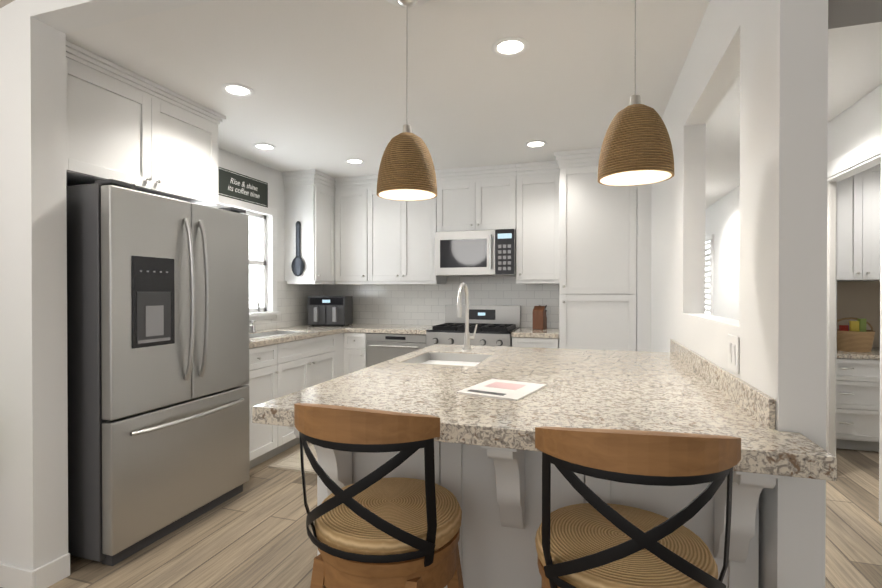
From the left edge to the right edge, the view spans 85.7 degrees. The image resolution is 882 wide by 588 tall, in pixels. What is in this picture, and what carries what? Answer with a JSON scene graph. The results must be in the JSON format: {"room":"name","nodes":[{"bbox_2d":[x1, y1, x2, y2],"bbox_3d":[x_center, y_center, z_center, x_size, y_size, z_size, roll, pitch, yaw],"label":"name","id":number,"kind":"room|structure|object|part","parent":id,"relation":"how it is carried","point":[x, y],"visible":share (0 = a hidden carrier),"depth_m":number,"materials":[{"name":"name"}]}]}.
{"room":"kitchen","nodes":[
{"label":"kitchen","id":0,"kind":"room"},
{"bbox_2d":[0,0,13,7],"bbox_3d":[-1.226,-1.568,-1.057,12.000,2.500,5.540,0,0,18],"label":"ceiling","id":1,"kind":"structure","parent":0,"point":[3,3],"depth_m":2.02,"materials":[{"name":"paint"}]},
{"bbox_2d":[218,148,284,320],"bbox_3d":[-1.830,0.038,3.884,0.120,2.420,3.260,0,0,18],"label":"wall","id":2,"kind":"structure","parent":0,"point":[272,178],"depth_m":4.45,"materials":[{"name":"paint"}]},
{"bbox_2d":[66,41,225,205],"bbox_3d":[-1.839,-0.870,2.700,0.568,0.587,1.078,0,0,18],"label":"upper cabinet","id":3,"kind":"object","parent":2,"relation":"attached to","point":[142,134],"visible":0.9,"depth_m":2.54,"materials":[{"name":"white wood"}]},
{"bbox_2d":[218,167,267,207],"bbox_3d":[-1.694,-0.905,4.071,0.020,0.225,0.630,0,0,18],"label":"coffee sign","id":4,"kind":"object","parent":2,"relation":"attached to","point":[236,186],"visible":1,"depth_m":4.05,"materials":[{"name":"grey"}]},
{"bbox_2d":[209,195,280,316],"bbox_3d":[-1.757,-0.303,4.027,0.169,1.000,1.060,0,0,18],"label":"window","id":5,"kind":"structure","parent":2,"relation":"in","point":[272,212],"depth_m":4.43,"materials":[{"name":"white wood"}]},
{"bbox_2d":[249,281,322,330],"bbox_3d":[-1.631,0.101,4.299,0.006,0.450,2.090,0,0,18],"label":"backsplash","id":6,"kind":"structure","parent":2,"relation":"attached to","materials":[{"name":"tile"}]},
{"bbox_2d":[0,441,881,587],"bbox_3d":[0.348,1.273,3.949,12.000,0.050,16.000,0,0,18],"label":"floor","id":7,"kind":"structure","parent":0,"point":[253,534],"depth_m":2.40,"materials":[{"name":"brown wood"}]},
{"bbox_2d":[66,179,249,565],"bbox_3d":[-1.690,0.363,2.696,0.842,1.785,0.925,0,0,18],"label":"fridge","id":8,"kind":"object","parent":7,"relation":"on","point":[158,361],"visible":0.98,"depth_m":2.34,"materials":[{"name":"grey metal"}]},
{"bbox_3d":[-1.328,0.130,2.581,0.082,1.075,0.754,0,0,18],"label":"handle","id":9,"kind":"part","parent":8,"relation":"part of","materials":[{"name":"silver metal"}]},
{"bbox_2d":[246,340,285,468],"bbox_3d":[-1.577,0.811,3.461,0.617,0.880,0.515,0,0,18],"label":"base cabinet","id":10,"kind":"object","parent":7,"relation":"on","point":[267,362],"depth_m":3.45,"materials":[{"name":"white wood"}]},
{"bbox_2d":[249,328,345,347],"bbox_3d":[-1.428,0.349,3.911,0.628,0.040,1.470,0,0,18],"label":"countertop","id":11,"kind":"structure","parent":10,"relation":"on","point":[291,333],"depth_m":4.04,"materials":[{"name":"beige stone"}]},
{"bbox_2d":[249,297,261,331],"bbox_3d":[-1.593,0.178,3.989,0.173,0.301,0.270,0,0,18],"label":"faucet","id":12,"kind":"object","parent":11,"relation":"on","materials":[{"name":"silver metal"}]},
{"bbox_2d":[249,332,285,335],"bbox_3d":[-1.417,0.426,3.935,0.360,0.184,0.680,0,0,18],"label":"sink","id":13,"kind":"object","parent":11,"relation":"in","point":[250,333],"depth_m":4.16,"materials":[{"name":"silver metal"}]},
{"bbox_2d":[268,443,316,473],"bbox_3d":[-0.884,1.242,3.798,0.460,0.013,0.930,0,0,18],"label":"area rug","id":14,"kind":"object","parent":7,"relation":"on","point":[291,462],"visible":0.21,"depth_m":3.48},
{"bbox_2d":[286,332,337,449],"bbox_3d":[-1.396,0.808,4.035,0.617,0.880,0.917,0,0,18],"label":"base cabinet","id":15,"kind":"object","parent":7,"relation":"on","point":[311,360],"depth_m":3.95,"materials":[{"name":"white wood"}]},
{"bbox_2d":[338,332,349,376],"bbox_3d":[-1.098,0.802,4.916,0.655,0.880,0.617,0,0,18],"label":"base cabinet","id":16,"kind":"object","parent":7,"relation":"on","point":[343,337],"depth_m":4.52,"materials":[{"name":"white wood"}]},
{"bbox_2d":[350,332,389,372],"bbox_3d":[-0.727,0.803,4.799,0.236,0.880,0.617,0,0,18],"label":"base cabinet","id":17,"kind":"object","parent":7,"relation":"on","point":[357,340],"depth_m":4.50,"materials":[{"name":"white wood"}]},
{"bbox_2d":[290,324,438,334],"bbox_3d":[-0.724,0.343,4.789,1.441,0.040,0.628,0,0,18],"label":"countertop","id":18,"kind":"structure","parent":17,"relation":"on","point":[421,329],"depth_m":4.59,"materials":[{"name":"beige stone"}]},
{"bbox_2d":[308,296,352,325],"bbox_3d":[-1.136,0.171,4.865,0.380,0.300,0.355,0,0,4],"label":"air fryer","id":19,"kind":"object","parent":18,"relation":"on","point":[331,310],"visible":1,"depth_m":4.74,"materials":[{"name":"grey"}]},
{"bbox_2d":[294,403,463,587],"bbox_3d":[-0.157,0.765,1.320,0.418,1.006,0.480,0,0,21],"label":"stool","id":20,"kind":"object","parent":7,"relation":"on","point":[374,529],"visible":1,"depth_m":1.16,"materials":[{"name":"brown wood"}]},
{"bbox_2d":[366,333,425,367],"bbox_3d":[-0.336,0.806,4.639,0.598,0.875,0.650,0,0,18],"label":"dishwasher","id":21,"kind":"object","parent":7,"relation":"on","point":[381,347],"visible":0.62,"depth_m":4.38,"materials":[{"name":"grey metal"}]},
{"bbox_2d":[426,305,520,346],"bbox_3d":[0.314,0.680,4.423,0.756,1.130,0.685,0,0,18],"label":"range","id":22,"kind":"object","parent":7,"relation":"on","point":[497,325],"visible":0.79,"depth_m":4.36,"materials":[{"name":"silver metal"}]},
{"bbox_2d":[511,336,557,347],"bbox_3d":[0.880,0.806,4.292,0.386,0.880,0.617,0,0,18],"label":"base cabinet","id":23,"kind":"object","parent":7,"relation":"on","point":[517,341],"depth_m":3.99,"materials":[{"name":"white wood"}]},
{"bbox_2d":[511,328,557,335],"bbox_3d":[0.878,0.346,4.284,0.390,0.040,0.628,0,0,18],"label":"countertop","id":24,"kind":"structure","parent":23,"relation":"on","point":[521,331],"depth_m":4.04,"materials":[{"name":"beige stone"}]},
{"bbox_2d":[533,305,546,329],"bbox_3d":[0.931,0.214,4.434,0.100,0.220,0.200,0,0,28],"label":"knife block","id":25,"kind":"object","parent":24,"relation":"on","point":[539,318],"visible":1,"depth_m":4.35,"materials":[{"name":"brown wood"}]},
{"bbox_2d":[313,443,767,587],"bbox_3d":[0.277,0.825,1.723,1.379,0.874,0.484,0,0,18],"label":"base cabinet","id":26,"kind":"object","parent":7,"relation":"on","point":[498,494],"depth_m":1.48,"materials":[{"name":"white wood"}]},
{"bbox_2d":[252,363,811,478],"bbox_3d":[0.250,0.362,1.673,1.418,0.050,0.950,0,0,18],"label":"countertop","id":27,"kind":"structure","parent":26,"relation":"on","point":[501,408],"depth_m":1.46,"materials":[{"name":"beige stone"}]},
{"bbox_2d":[457,379,546,400],"bbox_3d":[0.220,0.334,1.677,0.281,0.007,0.325,0,0,18],"label":"magazine","id":28,"kind":"object","parent":27,"relation":"on","point":[477,389],"depth_m":1.63,"materials":[{"name":"white paper"}]},
{"bbox_2d":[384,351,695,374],"bbox_3d":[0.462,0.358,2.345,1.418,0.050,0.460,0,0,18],"label":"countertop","id":29,"kind":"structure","parent":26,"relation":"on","point":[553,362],"depth_m":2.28,"materials":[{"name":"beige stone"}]},
{"bbox_2d":[404,351,487,366],"bbox_3d":[0.043,0.435,2.478,0.380,0.194,0.460,0,0,18],"label":"sink","id":30,"kind":"object","parent":29,"relation":"in","point":[470,357],"depth_m":2.69,"materials":[{"name":"silver metal"}]},
{"bbox_2d":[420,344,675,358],"bbox_3d":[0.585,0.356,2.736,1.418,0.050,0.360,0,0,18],"label":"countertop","id":31,"kind":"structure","parent":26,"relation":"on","point":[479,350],"depth_m":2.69,"materials":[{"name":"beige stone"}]},
{"bbox_2d":[558,160,636,350],"bbox_3d":[1.354,0.086,4.138,0.595,2.323,0.617,0,0,18],"label":"tall cabinet","id":32,"kind":"object","parent":7,"relation":"on","point":[569,218],"depth_m":3.86,"materials":[{"name":"white wood"}]},
{"bbox_2d":[535,426,740,587],"bbox_3d":[0.435,0.767,1.134,0.418,1.006,0.480,0,0,11],"label":"stool","id":33,"kind":"object","parent":7,"relation":"on","point":[595,541],"visible":1,"depth_m":0.97,"materials":[{"name":"brown wood"}]},
{"bbox_2d":[836,281,879,451],"bbox_3d":[3.578,0.568,3.946,1.210,1.360,0.649,0,0,18],"label":"drawers","id":34,"kind":"object","parent":7,"relation":"on","point":[858,369],"visible":0.52,"depth_m":3.78,"materials":[{"name":"white wood"}]},
{"bbox_2d":[837,317,874,351],"bbox_3d":[3.431,0.334,3.977,0.304,0.277,0.300,0,0,18],"label":"basket","id":35,"kind":"object","parent":34,"relation":"on","point":[853,337],"depth_m":3.89,"materials":[{"name":"wicker"}]},
{"bbox_2d":[0,0,881,569],"bbox_3d":[-1.322,-0.840,1.967,10.000,4.200,0.200,0,0,18],"label":"wall","id":36,"kind":"structure","parent":0,"point":[32,316],"depth_m":2.03,"materials":[{"name":"paint"}]},
{"bbox_2d":[0,553,69,587],"bbox_3d":[-3.891,1.206,2.752,4.634,0.100,0.154,0,0,18],"label":"baseboard","id":37,"kind":"structure","parent":36,"relation":"attached to","point":[47,575],"depth_m":2.03,"materials":[{"name":"white wood"}]},
{"bbox_2d":[66,0,881,209],"bbox_3d":[2.095,-1.238,6.344,6.120,0.100,10.350,0,0,18],"label":"ceiling","id":38,"kind":"structure","parent":0,"point":[325,80],"depth_m":2.48,"materials":[{"name":"paint"}]},
{"bbox_2d":[220,83,253,96],"bbox_3d":[-1.160,-1.160,2.711,0.180,0.008,0.180,0,0,18],"label":"recessed light","id":39,"kind":"object","parent":38,"relation":"in","point":[238,90],"visible":1,"depth_m":2.70,"materials":[{"name":"white"}]},
{"bbox_2d":[252,143,275,149],"bbox_3d":[-1.401,-1.167,3.773,0.180,0.008,0.180,0,0,18],"label":"recessed light","id":40,"kind":"object","parent":38,"relation":"in","point":[262,146],"visible":1,"depth_m":3.76,"materials":[{"name":"white"}]},
{"bbox_2d":[344,158,364,163],"bbox_3d":[-0.763,-1.169,4.200,0.180,0.008,0.180,0,0,18],"label":"recessed light","id":41,"kind":"object","parent":38,"relation":"in","point":[354,161],"visible":1,"depth_m":4.20,"materials":[{"name":"white"}]},
{"bbox_2d":[377,0,436,200],"bbox_3d":[-0.130,-0.768,1.822,0.232,0.780,0.232,0,0,18],"label":"pendant light","id":42,"kind":"object","parent":38,"relation":"hanging from","point":[406,172],"visible":1,"depth_m":1.75,"materials":[{"name":"brown wicker"}]},
{"bbox_2d":[491,37,529,56],"bbox_3d":[0.325,-1.157,2.232,0.180,0.008,0.180,0,0,18],"label":"recessed light","id":43,"kind":"object","parent":38,"relation":"in","point":[511,46],"visible":1,"depth_m":2.22,"materials":[{"name":"white"}]},
{"bbox_2d":[524,140,546,147],"bbox_3d":[0.738,-1.166,3.706,0.180,0.008,0.180,0,0,18],"label":"recessed light","id":44,"kind":"object","parent":38,"relation":"in","point":[535,144],"visible":1,"depth_m":3.70,"materials":[{"name":"white"}]},
{"bbox_2d":[598,0,673,185],"bbox_3d":[0.633,-0.767,1.550,0.232,0.780,0.232,0,0,18],"label":"pendant light","id":45,"kind":"object","parent":38,"relation":"hanging from","point":[636,149],"visible":1,"depth_m":1.48,"materials":[{"name":"brown wicker"}]},
{"bbox_2d":[455,184,651,351],"bbox_3d":[0.175,0.034,4.557,3.300,2.420,0.770,0,0,18],"label":"wall","id":46,"kind":"structure","parent":0,"point":[643,310],"depth_m":3.71,"materials":[{"name":"paint"}]},
{"bbox_2d":[282,180,337,283],"bbox_3d":[-1.276,-0.604,4.749,0.409,0.952,0.370,0,0,18],"label":"upper cabinet","id":47,"kind":"object","parent":46,"relation":"attached to","point":[312,203],"depth_m":4.61,"materials":[{"name":"white wood"}]},
{"bbox_2d":[291,221,303,275],"bbox_3d":[-1.377,-0.435,4.569,0.144,0.533,0.029,0,0,18],"label":"decoration","id":48,"kind":"object","parent":47,"relation":"attached to","point":[297,266],"visible":0.98,"depth_m":4.56,"materials":[{"name":"grey metal"}]},
{"bbox_2d":[338,184,373,283],"bbox_3d":[-0.850,-0.605,4.950,0.446,0.952,0.386,0,0,18],"label":"upper cabinet","id":49,"kind":"object","parent":46,"relation":"attached to","point":[355,201],"depth_m":4.80,"materials":[{"name":"white wood"}]},
{"bbox_2d":[374,180,449,283],"bbox_3d":[-0.368,-0.604,4.818,0.785,0.952,0.347,0,0,18],"label":"upper cabinet","id":50,"kind":"object","parent":46,"relation":"attached to","point":[404,231],"depth_m":4.63,"materials":[{"name":"white wood"}]},
{"bbox_2d":[323,276,558,327],"bbox_3d":[-0.076,0.074,4.909,2.588,0.495,0.006,0,0,18],"label":"backsplash","id":51,"kind":"structure","parent":46,"relation":"attached to","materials":[{"name":"tile"}]},
{"bbox_2d":[438,172,517,231],"bbox_3d":[0.370,-0.835,4.584,0.757,0.487,0.347,0,0,18],"label":"upper cabinet","id":52,"kind":"object","parent":46,"relation":"attached to","point":[465,203],"depth_m":4.41,"materials":[{"name":"white wood"}]},
{"bbox_2d":[435,229,515,276],"bbox_3d":[0.351,-0.381,4.529,0.753,0.410,0.447,0,0,18],"label":"microwave","id":53,"kind":"object","parent":52,"relation":"attached to","point":[478,253],"visible":1,"depth_m":4.36,"materials":[{"name":"silver metal"}]},
{"bbox_2d":[514,168,557,283],"bbox_3d":[0.921,-0.602,4.411,0.395,0.952,0.347,0,0,18],"label":"upper cabinet","id":54,"kind":"object","parent":46,"relation":"attached to","point":[537,234],"depth_m":4.26,"materials":[{"name":"white wood"}]},
{"bbox_2d":[651,0,827,587],"bbox_3d":[2.316,0.027,5.690,0.100,2.420,9.480,0,0,18],"label":"wall","id":55,"kind":"structure","parent":0,"point":[773,54],"depth_m":1.25,"materials":[{"name":"paint"}]},
{"bbox_2d":[670,339,774,426],"bbox_3d":[1.072,0.298,1.947,0.015,0.075,1.570,0,0,18],"label":"backsplash","id":56,"kind":"structure","parent":55,"relation":"attached to","point":[753,400],"depth_m":1.52,"materials":[{"name":"beige stone"}]},
{"bbox_2d":[728,334,738,373],"bbox_3d":[0.950,0.193,1.550,0.010,0.116,0.116,0,0,18],"label":"light switch","id":57,"kind":"object","parent":55,"relation":"attached to","point":[733,353],"visible":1,"depth_m":1.53,"materials":[{"name":"white plastic"}]},
{"bbox_2d":[705,84,881,319],"bbox_3d":[3.282,0.030,5.165,0.078,2.420,10.100,0,0,18],"label":"wall","id":58,"kind":"structure","parent":0,"point":[856,125],"depth_m":5.11,"materials":[{"name":"paint"}]},
{"bbox_2d":[705,235,713,314],"bbox_3d":[3.906,-0.124,7.327,0.030,1.320,2.320,0,0,18],"label":"window shutter","id":59,"kind":"object","parent":58,"relation":"attached to","point":[709,263],"visible":0.21,"depth_m":6.39,"materials":[{"name":"white wood"}]},
{"bbox_2d":[826,181,835,455],"bbox_3d":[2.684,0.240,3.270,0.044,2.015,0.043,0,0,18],"label":"door leaf","id":60,"kind":"structure","parent":58,"relation":"in","point":[831,315],"depth_m":3.25,"materials":[{"name":"grey paint"}]},
{"bbox_2d":[826,134,881,522],"bbox_3d":[2.579,0.187,2.959,0.099,2.135,0.933,0,0,18],"label":"door frame","id":61,"kind":"structure","parent":58,"relation":"attached to","point":[852,162],"depth_m":2.80,"materials":[{"name":"white wood"}]},
{"bbox_3d":[3.460,0.042,3.221,1.432,2.420,2.300,0,0,18],"label":"wall","id":62,"kind":"structure","parent":0,"visible":0},
{"bbox_2d":[837,163,880,280],"bbox_3d":[3.540,-0.641,3.816,1.200,1.059,0.390,0,0,18],"label":"wall cabinet","id":63,"kind":"object","parent":62,"relation":"attached to","point":[858,222],"visible":0.46,"depth_m":3.73,"materials":[{"name":"white wood"}]},
{"label":"outside","id":64,"kind":"structure","parent":0,"visible":0},
{"bbox_2d":[249,217,259,307],"bbox_3d":[-2.011,-0.233,4.107,0.001,2.000,1.900,0,0,18],"label":"window","id":65,"kind":"structure","parent":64,"point":[254,254],"depth_m":4.67,"materials":[{"name":"white glass"}]}
]}

